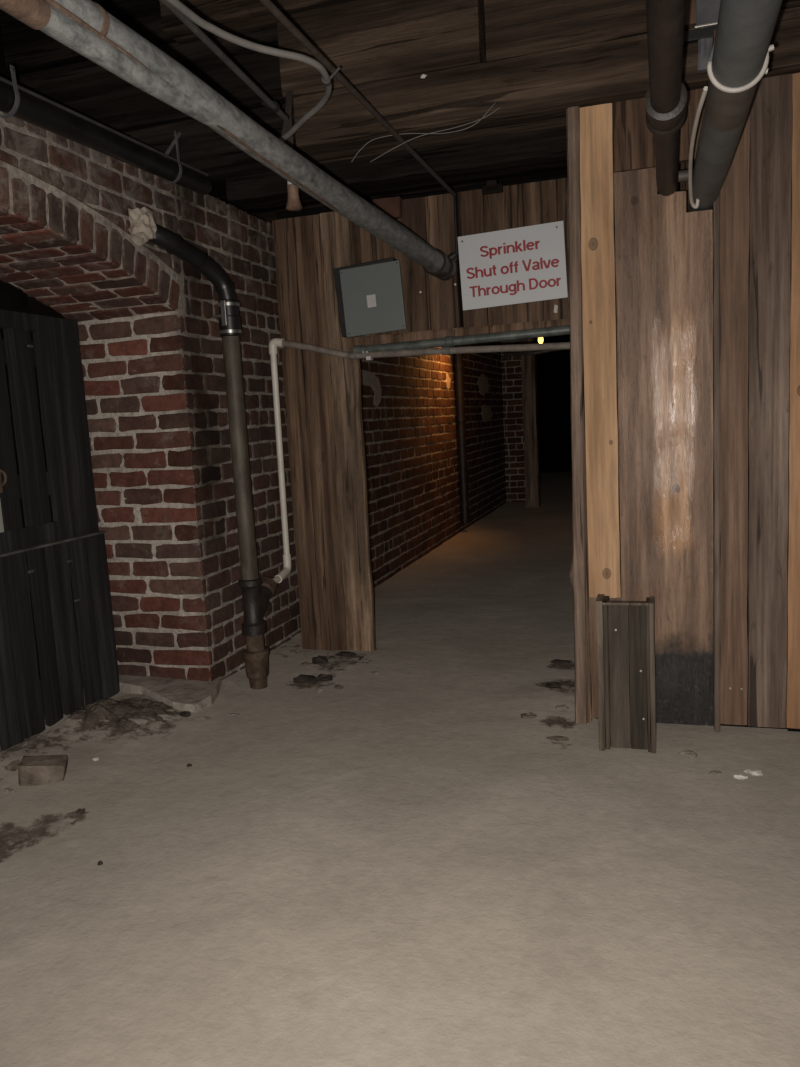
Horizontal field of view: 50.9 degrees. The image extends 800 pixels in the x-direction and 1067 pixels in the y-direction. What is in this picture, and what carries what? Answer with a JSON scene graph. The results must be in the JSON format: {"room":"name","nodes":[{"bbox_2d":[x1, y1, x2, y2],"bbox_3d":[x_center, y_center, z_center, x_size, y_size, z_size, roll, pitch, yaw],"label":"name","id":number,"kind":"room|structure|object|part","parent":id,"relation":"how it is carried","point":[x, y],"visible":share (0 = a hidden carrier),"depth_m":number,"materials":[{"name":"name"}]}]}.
{"room":"basement","nodes":[
{"label":"basement","id":0,"kind":"room"},
{"bbox_2d":[0,22,79,679],"bbox_3d":[-1.985,-0.583,3.169,0.140,3.400,5.800,-1,8,17],"label":"wall","id":1,"kind":"structure","parent":0,"point":[3,72],"depth_m":3.78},
{"bbox_2d":[0,111,506,680],"bbox_3d":[-0.484,-0.842,6.844,0.871,2.650,13.700,-1,8,17],"label":"wall","id":2,"kind":"structure","parent":0,"point":[151,350],"depth_m":4.00,"materials":[{"name":"red brick"}]},
{"bbox_2d":[0,280,65,368],"bbox_3d":[-1.892,-0.832,2.813,0.025,0.480,2.336,-1,8,17],"label":"arch infill","id":3,"kind":"object","parent":2,"relation":"attached to","point":[12,298],"visible":0.23,"depth_m":3.61,"materials":[{"name":"black wood"}]},
{"bbox_2d":[0,309,119,749],"bbox_3d":[-1.738,0.090,2.847,0.084,1.790,2.265,-1,8,17],"label":"gate","id":4,"kind":"object","parent":2,"relation":"attached to","point":[55,353],"visible":0.94,"depth_m":3.57,"materials":[{"name":"black paint"}]},
{"bbox_3d":[-1.811,-0.635,2.746,0.021,0.100,2.219,-1,8,17],"label":"rail","id":5,"kind":"part","parent":4,"relation":"part of","materials":[{"name":"black paint"}]},
{"bbox_3d":[-1.742,0.114,2.843,0.026,0.085,2.248,-1,8,17],"label":"rail","id":6,"kind":"part","parent":4,"relation":"part of","materials":[{"name":"black paint"}]},
{"bbox_3d":[-1.782,-0.091,2.821,0.021,0.100,2.222,-1,8,17],"label":"rail","id":7,"kind":"part","parent":4,"relation":"part of","materials":[{"name":"black paint"}]},
{"bbox_3d":[-1.789,-0.759,2.723,0.027,0.070,2.245,-1,8,17],"label":"rail","id":8,"kind":"part","parent":4,"relation":"part of","materials":[{"name":"black paint"}]},
{"bbox_3d":[-1.761,0.284,2.875,0.021,0.100,2.221,-1,8,17],"label":"rail","id":9,"kind":"part","parent":4,"relation":"part of","materials":[{"name":"black paint"}]},
{"bbox_3d":[-1.735,0.780,2.941,0.020,0.100,2.224,-1,8,17],"label":"rail","id":10,"kind":"part","parent":4,"relation":"part of","materials":[{"name":"black paint"}]},
{"bbox_2d":[128,207,156,245],"bbox_3d":[-1.059,-1.262,3.442,0.116,0.154,0.139,-1,8,17],"label":"plug","id":11,"kind":"object","parent":2,"relation":"attached to","point":[142,228],"visible":1,"depth_m":3.41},
{"bbox_2d":[147,224,276,688],"bbox_3d":[-0.802,-0.252,3.856,0.188,2.194,0.627,2,9,30],"label":"drain pipe","id":12,"kind":"object","parent":2,"relation":"attached to","point":[257,591],"visible":0.97,"depth_m":3.87,"materials":[{"name":"metal"}]},
{"bbox_2d":[269,338,569,583],"bbox_3d":[0.239,-0.398,4.173,1.892,1.257,0.352,-2,8,6],"label":"pipe","id":13,"kind":"object","parent":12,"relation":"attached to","point":[274,343],"visible":0.96,"depth_m":4.28,"materials":[{"name":"white plastic"}]},
{"bbox_2d":[273,576,280,583],"bbox_3d":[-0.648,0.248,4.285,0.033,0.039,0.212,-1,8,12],"label":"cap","id":14,"kind":"object","parent":13,"relation":"attached to","point":[277,579],"depth_m":4.32,"materials":[{"name":"white plastic"}]},
{"bbox_2d":[353,325,569,353],"bbox_3d":[0.449,-0.944,4.050,1.427,0.071,0.058,-1,8,17],"label":"conduit","id":15,"kind":"object","parent":13,"relation":"on","point":[449,341],"visible":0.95,"depth_m":4.08,"materials":[{"name":"grey metal"}]},
{"bbox_2d":[361,369,380,406],"bbox_3d":[-0.235,-1.071,6.213,0.014,0.270,0.600,-1,8,17],"label":"smear","id":16,"kind":"object","parent":2,"relation":"attached to","point":[367,377],"visible":0.75,"depth_m":6.32,"materials":[{"name":"paint"}]},
{"bbox_2d":[445,374,450,389],"bbox_3d":[0.491,-1.548,8.559,0.017,0.175,0.234,-1,8,17],"label":"smear","id":17,"kind":"object","parent":2,"relation":"attached to","point":[448,379],"visible":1,"depth_m":8.54,"materials":[{"name":"paint"}]},
{"bbox_2d":[453,345,469,522],"bbox_3d":[0.638,-1.262,8.834,0.109,2.320,0.112,-1,8,17],"label":"pipe","id":18,"kind":"object","parent":2,"relation":"attached to","point":[458,365],"visible":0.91,"depth_m":8.83,"materials":[{"name":"metal"}]},
{"bbox_2d":[477,374,488,394],"bbox_3d":[1.016,-1.819,10.258,0.017,0.276,0.762,-1,8,17],"label":"smear","id":19,"kind":"object","parent":2,"relation":"attached to","point":[483,384],"visible":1,"depth_m":10.24,"materials":[{"name":"paint"}]},
{"bbox_2d":[481,405,491,421],"bbox_3d":[1.086,-1.501,10.472,0.017,0.234,0.733,-1,8,17],"label":"smear","id":20,"kind":"object","parent":2,"relation":"attached to","point":[486,412],"visible":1,"depth_m":10.40,"materials":[{"name":"paint"}]},
{"bbox_2d":[0,472,799,1066],"bbox_3d":[2.191,-0.044,8.431,5.180,0.090,20.430,-1,8,17],"label":"floor","id":21,"kind":"structure","parent":0,"point":[398,865],"depth_m":2.35,"materials":[{"name":"grey concrete"}]},
{"bbox_2d":[5,787,13,793],"bbox_3d":[-1.389,0.911,2.982,0.036,0.020,0.027,-1,8,17],"label":"lump","id":22,"kind":"object","parent":21,"relation":"on","point":[8,790],"visible":1,"depth_m":2.97,"materials":[{"name":"grey stone"}]},
{"bbox_2d":[5,760,20,770],"bbox_3d":[-1.447,0.868,3.140,0.056,0.035,0.057,4,10,40],"label":"stone","id":23,"kind":"object","parent":21,"relation":"on","point":[14,765],"visible":0.85,"depth_m":3.13,"materials":[{"name":"brown stone"}]},
{"bbox_2d":[18,755,67,785],"bbox_3d":[-1.306,0.884,3.079,0.166,0.138,0.095,-5,8,-12],"label":"block","id":24,"kind":"object","parent":21,"relation":"on","point":[32,770],"visible":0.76,"depth_m":3.04,"materials":[{"name":"stone"}]},
{"bbox_2d":[75,808,84,814],"bbox_3d":[-1.069,0.927,2.802,0.030,0.018,0.026,-3,8,1],"label":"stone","id":25,"kind":"object","parent":21,"relation":"on","point":[79,810],"visible":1,"depth_m":2.80,"materials":[{"name":"stone"}]},
{"bbox_2d":[68,698,173,728],"bbox_3d":[-1.218,0.774,3.670,0.544,0.121,0.409,-1,8,17],"label":"dirt mound","id":26,"kind":"object","parent":21,"relation":"on","point":[118,712],"visible":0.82,"depth_m":3.60,"materials":[{"name":"brown soil"}]},
{"bbox_2d":[128,717,148,724],"bbox_3d":[-1.114,0.791,3.557,0.107,0.022,0.040,0,9,24],"label":"lump","id":27,"kind":"object","parent":21,"relation":"on","point":[140,721],"visible":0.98,"depth_m":3.54,"materials":[{"name":"grey stone"}]},
{"bbox_2d":[158,714,180,720],"bbox_3d":[-0.993,0.789,3.603,0.134,0.026,0.036,-1,8,17],"label":"lump","id":28,"kind":"object","parent":21,"relation":"on","point":[164,716],"visible":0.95,"depth_m":3.59,"materials":[{"name":"grey stone"}]},
{"bbox_2d":[119,675,221,712],"bbox_3d":[-1.147,0.773,3.967,0.686,0.136,0.400,-1,8,17],"label":"footing slab","id":29,"kind":"object","parent":21,"relation":"on","point":[194,696],"visible":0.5,"depth_m":3.91,"materials":[{"name":"concrete"}]},
{"bbox_2d":[179,711,190,716],"bbox_3d":[-0.933,0.781,3.646,0.053,0.024,0.039,-4,8,-6],"label":"stone","id":30,"kind":"object","parent":21,"relation":"on","point":[184,713],"visible":1,"depth_m":3.63,"materials":[{"name":"black stone"}]},
{"bbox_2d":[194,716,211,719],"bbox_3d":[-0.855,0.795,3.625,0.103,0.015,0.029,-1,8,17],"label":"lump","id":31,"kind":"object","parent":21,"relation":"on","point":[199,717],"visible":1,"depth_m":3.62,"materials":[{"name":"grey stone"}]},
{"bbox_2d":[227,713,240,715],"bbox_3d":[-0.726,0.791,3.669,0.064,0.011,0.025,-1,8,17],"label":"lump","id":32,"kind":"object","parent":21,"relation":"on","point":[229,714],"visible":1,"depth_m":3.66,"materials":[{"name":"grey stone"}]},
{"bbox_2d":[293,674,316,683],"bbox_3d":[-0.463,0.706,4.086,0.127,0.038,0.070,-2,8,7],"label":"stone","id":33,"kind":"object","parent":21,"relation":"on","point":[301,678],"visible":1,"depth_m":4.06,"materials":[{"name":"brown stone"}]},
{"bbox_2d":[312,655,327,663],"bbox_3d":[-0.416,0.651,4.361,0.082,0.042,0.080,-4,8,-9],"label":"stone","id":34,"kind":"object","parent":21,"relation":"on","point":[319,659],"visible":1,"depth_m":4.34,"materials":[{"name":"brown stone"}]},
{"bbox_2d":[316,674,332,681],"bbox_3d":[-0.369,0.703,4.090,0.093,0.032,0.075,-1,8,17],"label":"stone","id":35,"kind":"object","parent":21,"relation":"on","point":[321,677],"visible":0.98,"depth_m":4.08,"materials":[{"name":"stone"}]},
{"bbox_2d":[334,684,343,688],"bbox_3d":[-0.291,0.722,3.970,0.052,0.021,0.031,-1,8,17],"label":"stone","id":36,"kind":"object","parent":21,"relation":"on","point":[338,686],"visible":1,"depth_m":3.96,"materials":[{"name":"stone"}]},
{"bbox_2d":[334,651,356,656],"bbox_3d":[-0.287,0.636,4.438,0.127,0.022,0.040,-1,8,17],"label":"stone","id":37,"kind":"object","parent":21,"relation":"on","point":[342,653],"visible":1,"depth_m":4.43,"materials":[{"name":"stone"}]},
{"bbox_2d":[361,657,368,661],"bbox_3d":[-0.180,0.653,4.346,0.044,0.022,0.037,-4,8,-9],"label":"lump","id":38,"kind":"object","parent":21,"relation":"on","point":[365,659],"visible":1,"depth_m":4.34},
{"bbox_2d":[501,339,525,501],"bbox_3d":[1.677,-1.687,11.807,0.349,2.638,0.611,-1,8,17],"label":"brick pier","id":39,"kind":"object","parent":21,"relation":"on","point":[511,365],"visible":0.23,"depth_m":11.56,"materials":[{"name":"red brick"}]},
{"bbox_2d":[521,712,536,718],"bbox_3d":[0.531,0.749,3.464,0.070,0.018,0.049,-1,8,17],"label":"stone","id":40,"kind":"object","parent":21,"relation":"on","point":[530,715],"visible":1,"depth_m":3.45,"materials":[{"name":"grey stone"}]},
{"bbox_2d":[520,338,540,506],"bbox_3d":[1.690,-1.550,10.877,0.178,2.420,0.184,-1,8,17],"label":"timber post","id":41,"kind":"object","parent":21,"relation":"on","point":[528,362],"visible":0.83,"depth_m":10.83,"materials":[{"name":"brown wood"}]},
{"bbox_2d":[504,349,569,355],"bbox_3d":[1.952,-2.305,10.573,1.301,0.072,0.044,-1,8,17],"label":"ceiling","id":42,"kind":"structure","parent":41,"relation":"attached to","point":[540,351],"depth_m":10.65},
{"bbox_2d":[545,682,560,688],"bbox_3d":[0.681,0.670,3.727,0.072,0.026,0.054,-1,8,17],"label":"stone","id":43,"kind":"object","parent":21,"relation":"on","point":[548,684],"visible":1,"depth_m":3.71,"materials":[{"name":"stone"}]},
{"bbox_2d":[546,736,568,740],"bbox_3d":[0.603,0.782,3.215,0.085,0.013,0.037,-1,8,17],"label":"stone","id":44,"kind":"object","parent":21,"relation":"on","point":[556,738],"visible":1,"depth_m":3.21,"materials":[{"name":"brown stone"}]},
{"bbox_2d":[550,659,570,663],"bbox_3d":[0.802,0.637,4.186,0.104,0.017,0.034,-1,8,17],"label":"stone","id":45,"kind":"object","parent":21,"relation":"on","point":[555,660],"visible":1,"depth_m":4.18,"materials":[{"name":"stone"}]},
{"bbox_2d":[555,704,568,711],"bbox_3d":[0.675,0.726,3.498,0.059,0.024,0.049,-1,8,17],"label":"lump","id":46,"kind":"object","parent":21,"relation":"on","point":[563,707],"visible":1,"depth_m":3.49,"materials":[{"name":"beige stone"}]},
{"bbox_2d":[566,106,591,723],"bbox_3d":[0.688,-0.390,3.255,0.084,2.350,0.114,-1,8,17],"label":"post","id":47,"kind":"object","parent":21,"relation":"on","point":[579,572],"visible":0.96,"depth_m":3.21,"materials":[{"name":"brown wood"}]},
{"bbox_2d":[596,594,655,753],"bbox_3d":[0.829,0.513,3.074,0.202,0.566,0.116,-1,8,17],"label":"wooden board","id":48,"kind":"object","parent":21,"relation":"on","point":[623,640],"visible":1,"depth_m":3.04,"materials":[{"name":"brown wood"}]},
{"bbox_3d":[0.744,0.514,3.100,0.024,0.566,0.116,-1,8,17],"label":"panel","id":49,"kind":"part","parent":48,"relation":"part of","materials":[{"name":"brown wood"}]},
{"bbox_3d":[0.917,0.513,3.049,0.020,0.556,0.110,-1,8,17],"label":"panel","id":50,"kind":"part","parent":48,"relation":"part of","materials":[{"name":"brown wood"}]},
{"bbox_2d":[679,750,696,758],"bbox_3d":[1.030,0.786,3.001,0.048,0.019,0.058,-9,10,-39],"label":"lump","id":51,"kind":"object","parent":21,"relation":"on","point":[690,754],"visible":1,"depth_m":2.99,"materials":[{"name":"beige stone"}]},
{"bbox_2d":[709,771,721,775],"bbox_3d":[1.067,0.809,2.842,0.044,0.012,0.027,-1,8,17],"label":"lump","id":52,"kind":"object","parent":21,"relation":"on","point":[718,773],"visible":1,"depth_m":2.83,"materials":[{"name":"brown stone"}]},
{"bbox_2d":[734,774,747,779],"bbox_3d":[1.135,0.810,2.799,0.043,0.014,0.027,-4,8,-10],"label":"chip","id":53,"kind":"object","parent":21,"relation":"on","point":[739,776],"visible":1,"depth_m":2.79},
{"bbox_2d":[743,769,762,775],"bbox_3d":[1.188,0.803,2.826,0.061,0.015,0.029,-1,8,17],"label":"chip","id":54,"kind":"object","parent":21,"relation":"on","point":[752,772],"visible":1,"depth_m":2.82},
{"bbox_2d":[0,0,799,339],"bbox_3d":[2.078,-2.795,8.131,5.200,0.930,20.600,-1,8,17],"label":"ceiling","id":55,"kind":"structure","parent":0,"point":[537,60],"depth_m":3.25,"materials":[{"name":"brown wood"}]},
{"bbox_2d":[0,76,211,194],"bbox_3d":[-1.382,-1.213,1.891,0.080,0.149,3.722,-1,8,17],"label":"pipe","id":56,"kind":"object","parent":55,"relation":"attached to","point":[32,110],"visible":1,"depth_m":2.90,"materials":[{"name":"metal"}]},
{"bbox_2d":[0,65,19,117],"bbox_3d":[-1.183,-1.325,2.522,0.084,0.140,0.020,-1,8,17],"label":"hook","id":57,"kind":"object","parent":56,"relation":"attached to","point":[12,112],"visible":1,"depth_m":2.51,"materials":[{"name":"grey metal"}]},
{"bbox_2d":[163,131,181,184],"bbox_3d":[-0.921,-1.506,3.354,0.094,0.198,0.062,-1,8,17],"label":"hook","id":58,"kind":"object","parent":56,"relation":"attached to","point":[177,135],"visible":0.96,"depth_m":3.36,"materials":[{"name":"grey metal"}]},
{"bbox_3d":[-0.913,-1.541,3.348,0.095,0.112,0.023,-5,8,-13],"label":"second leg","id":59,"kind":"part","parent":58,"relation":"part of","materials":[{"name":"grey metal"}]},
{"bbox_2d":[159,0,287,120],"bbox_3d":[-0.635,-1.227,1.761,0.076,0.041,2.117,-1,8,14],"label":"conduit","id":60,"kind":"object","parent":55,"relation":"attached to","point":[266,101],"visible":0.99,"depth_m":2.30,"materials":[{"name":"black metal"}]},
{"bbox_2d":[166,0,339,140],"bbox_3d":[-0.423,-1.295,2.135,0.361,0.050,1.741,-2,8,10],"label":"cable","id":61,"kind":"object","parent":55,"relation":"hanging from","point":[326,79],"visible":0.99,"depth_m":2.28,"materials":[{"name":"grey plastic"}]},
{"bbox_2d":[281,90,301,210],"bbox_3d":[-0.423,-1.478,3.228,0.071,0.472,0.158,-5,8,-12],"label":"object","id":62,"kind":"object","parent":55,"relation":"hanging from","point":[293,202],"visible":0.66,"depth_m":3.26,"materials":[{"name":"wood"}]},
{"bbox_2d":[286,184,301,210],"bbox_3d":[-0.407,-1.284,3.207,0.064,0.092,0.064,-1,8,17],"label":"cup","id":63,"kind":"object","parent":62,"relation":"on","point":[293,202],"depth_m":3.19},
{"bbox_2d":[259,0,457,254],"bbox_3d":[-0.214,-1.257,2.494,0.024,0.290,3.356,-1,8,17],"label":"rod","id":64,"kind":"object","parent":55,"relation":"attached to","point":[268,4],"visible":0.97,"depth_m":2.69,"materials":[{"name":"black metal"}]},
{"bbox_2d":[351,102,495,161],"bbox_3d":[0.080,-1.499,3.139,0.563,0.142,0.014,-1,8,14],"label":"loose wire","id":65,"kind":"object","parent":55,"relation":"hanging from","point":[495,102],"visible":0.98,"depth_m":3.14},
{"bbox_2d":[370,107,499,161],"bbox_3d":[0.125,-1.484,3.126,0.505,0.132,0.013,-1,8,14],"label":"loose wire","id":66,"kind":"object","parent":55,"relation":"hanging from","point":[499,107],"visible":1,"depth_m":3.12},
{"bbox_2d":[684,0,695,29],"bbox_3d":[0.971,-1.765,2.817,0.039,0.120,0.037,-1,8,17],"label":"stub","id":67,"kind":"object","parent":55,"relation":"attached to","point":[690,6],"visible":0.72,"depth_m":2.80,"materials":[{"name":"red wood"}]},
{"bbox_2d":[683,26,716,44],"bbox_3d":[1.021,-1.675,2.820,0.190,0.032,0.027,-1,8,17],"label":"bar","id":68,"kind":"object","parent":55,"relation":"attached to","point":[692,36],"visible":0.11,"depth_m":2.81,"materials":[{"name":"black metal"}]},
{"bbox_2d":[697,28,712,72],"bbox_3d":[1.028,-1.628,2.828,0.052,0.130,0.028,-1,8,17],"label":"foil","id":69,"kind":"object","parent":55,"relation":"attached to","point":[704,45],"visible":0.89,"depth_m":2.82,"materials":[{"name":"silver metal"}]},
{"bbox_2d":[695,0,720,28],"bbox_3d":[1.043,-1.750,2.801,0.115,0.112,0.035,-1,8,17],"label":"bracket","id":70,"kind":"object","parent":55,"relation":"attached to","point":[707,11],"visible":0.59,"depth_m":2.80,"materials":[{"name":"grey metal"}]},
{"bbox_2d":[707,42,773,92],"bbox_3d":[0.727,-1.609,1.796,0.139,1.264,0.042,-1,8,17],"label":"strap","id":71,"kind":"object","parent":55,"relation":"hanging from","point":[764,70],"visible":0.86,"depth_m":1.87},
{"bbox_2d":[272,161,799,731],"bbox_3d":[0.432,-0.440,3.793,2.418,2.390,0.910,-1,8,17],"label":"wall","id":72,"kind":"structure","parent":0,"point":[325,435],"depth_m":4.38,"materials":[{"name":"brown wood"}]},
{"bbox_2d":[0,0,456,280],"bbox_3d":[-0.306,-1.010,2.301,0.128,0.137,3.866,-1,8,17],"label":"pipe","id":73,"kind":"object","parent":72,"relation":"attached to","point":[85,27],"visible":1,"depth_m":1.74,"materials":[{"name":"metal"}]},
{"bbox_3d":[0.248,-1.319,4.010,0.051,0.050,0.036,-3,8,-1],"label":"valve stem","id":74,"kind":"part","parent":73,"relation":"part of","materials":[{"name":"metal"}]},
{"bbox_2d":[333,257,406,337],"bbox_3d":[-0.142,-1.175,4.204,0.370,0.366,0.114,-1,8,17],"label":"electrical box","id":75,"kind":"object","parent":72,"relation":"attached to","point":[370,300],"visible":1,"depth_m":4.15,"materials":[{"name":"grey metal"}]},
{"bbox_2d":[373,196,401,218],"bbox_3d":[-0.061,-1.604,4.154,0.143,0.104,0.044,-1,8,17],"label":"chunk","id":76,"kind":"object","parent":72,"relation":"attached to","point":[391,206],"visible":0.71,"depth_m":4.13,"materials":[{"name":"brown wood"}]},
{"bbox_2d":[482,179,502,194],"bbox_3d":[0.438,-1.648,3.995,0.100,0.055,0.039,-1,8,17],"label":"wood block","id":77,"kind":"object","parent":72,"relation":"attached to","point":[491,187],"visible":1,"depth_m":3.98,"materials":[{"name":"brown wood"}]},
{"bbox_2d":[458,221,567,310],"bbox_3d":[0.539,-1.279,4.032,0.519,0.367,0.026,-1,8,17],"label":"sign","id":78,"kind":"object","parent":72,"relation":"attached to","point":[525,264],"visible":1,"depth_m":4.02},
{"bbox_2d":[535,338,571,472],"bbox_3d":[3.836,-2.487,16.470,3.600,2.720,0.100,-1,8,17],"label":"wall","id":79,"kind":"structure","parent":0,"point":[553,368],"depth_m":16.66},
{"bbox_2d":[580,73,799,731],"bbox_3d":[1.748,-0.404,2.906,2.178,2.340,0.088,-1,8,17],"label":"wall","id":80,"kind":"structure","parent":0,"point":[691,320],"depth_m":3.09,"materials":[{"name":"brown wood"}]},
{"bbox_2d":[645,0,693,195],"bbox_3d":[0.513,-1.028,1.613,0.143,0.104,3.251,0,8,19],"label":"pipe","id":81,"kind":"object","parent":80,"relation":"attached to","point":[666,97],"visible":0.95,"depth_m":2.01,"materials":[{"name":"metal"}]},
{"bbox_2d":[688,0,782,211],"bbox_3d":[0.663,-1.000,1.598,0.118,0.118,3.301,-1,8,17],"label":"pipe","id":82,"kind":"object","parent":80,"relation":"attached to","point":[745,28],"visible":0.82,"depth_m":1.86,"materials":[{"name":"grey metal"}]},
{"bbox_2d":[688,86,707,208],"bbox_3d":[0.881,-1.117,2.499,0.042,0.117,0.847,0,8,18],"label":"wire","id":83,"kind":"object","parent":82,"relation":"attached to","point":[700,105],"visible":0.97,"depth_m":2.44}
]}

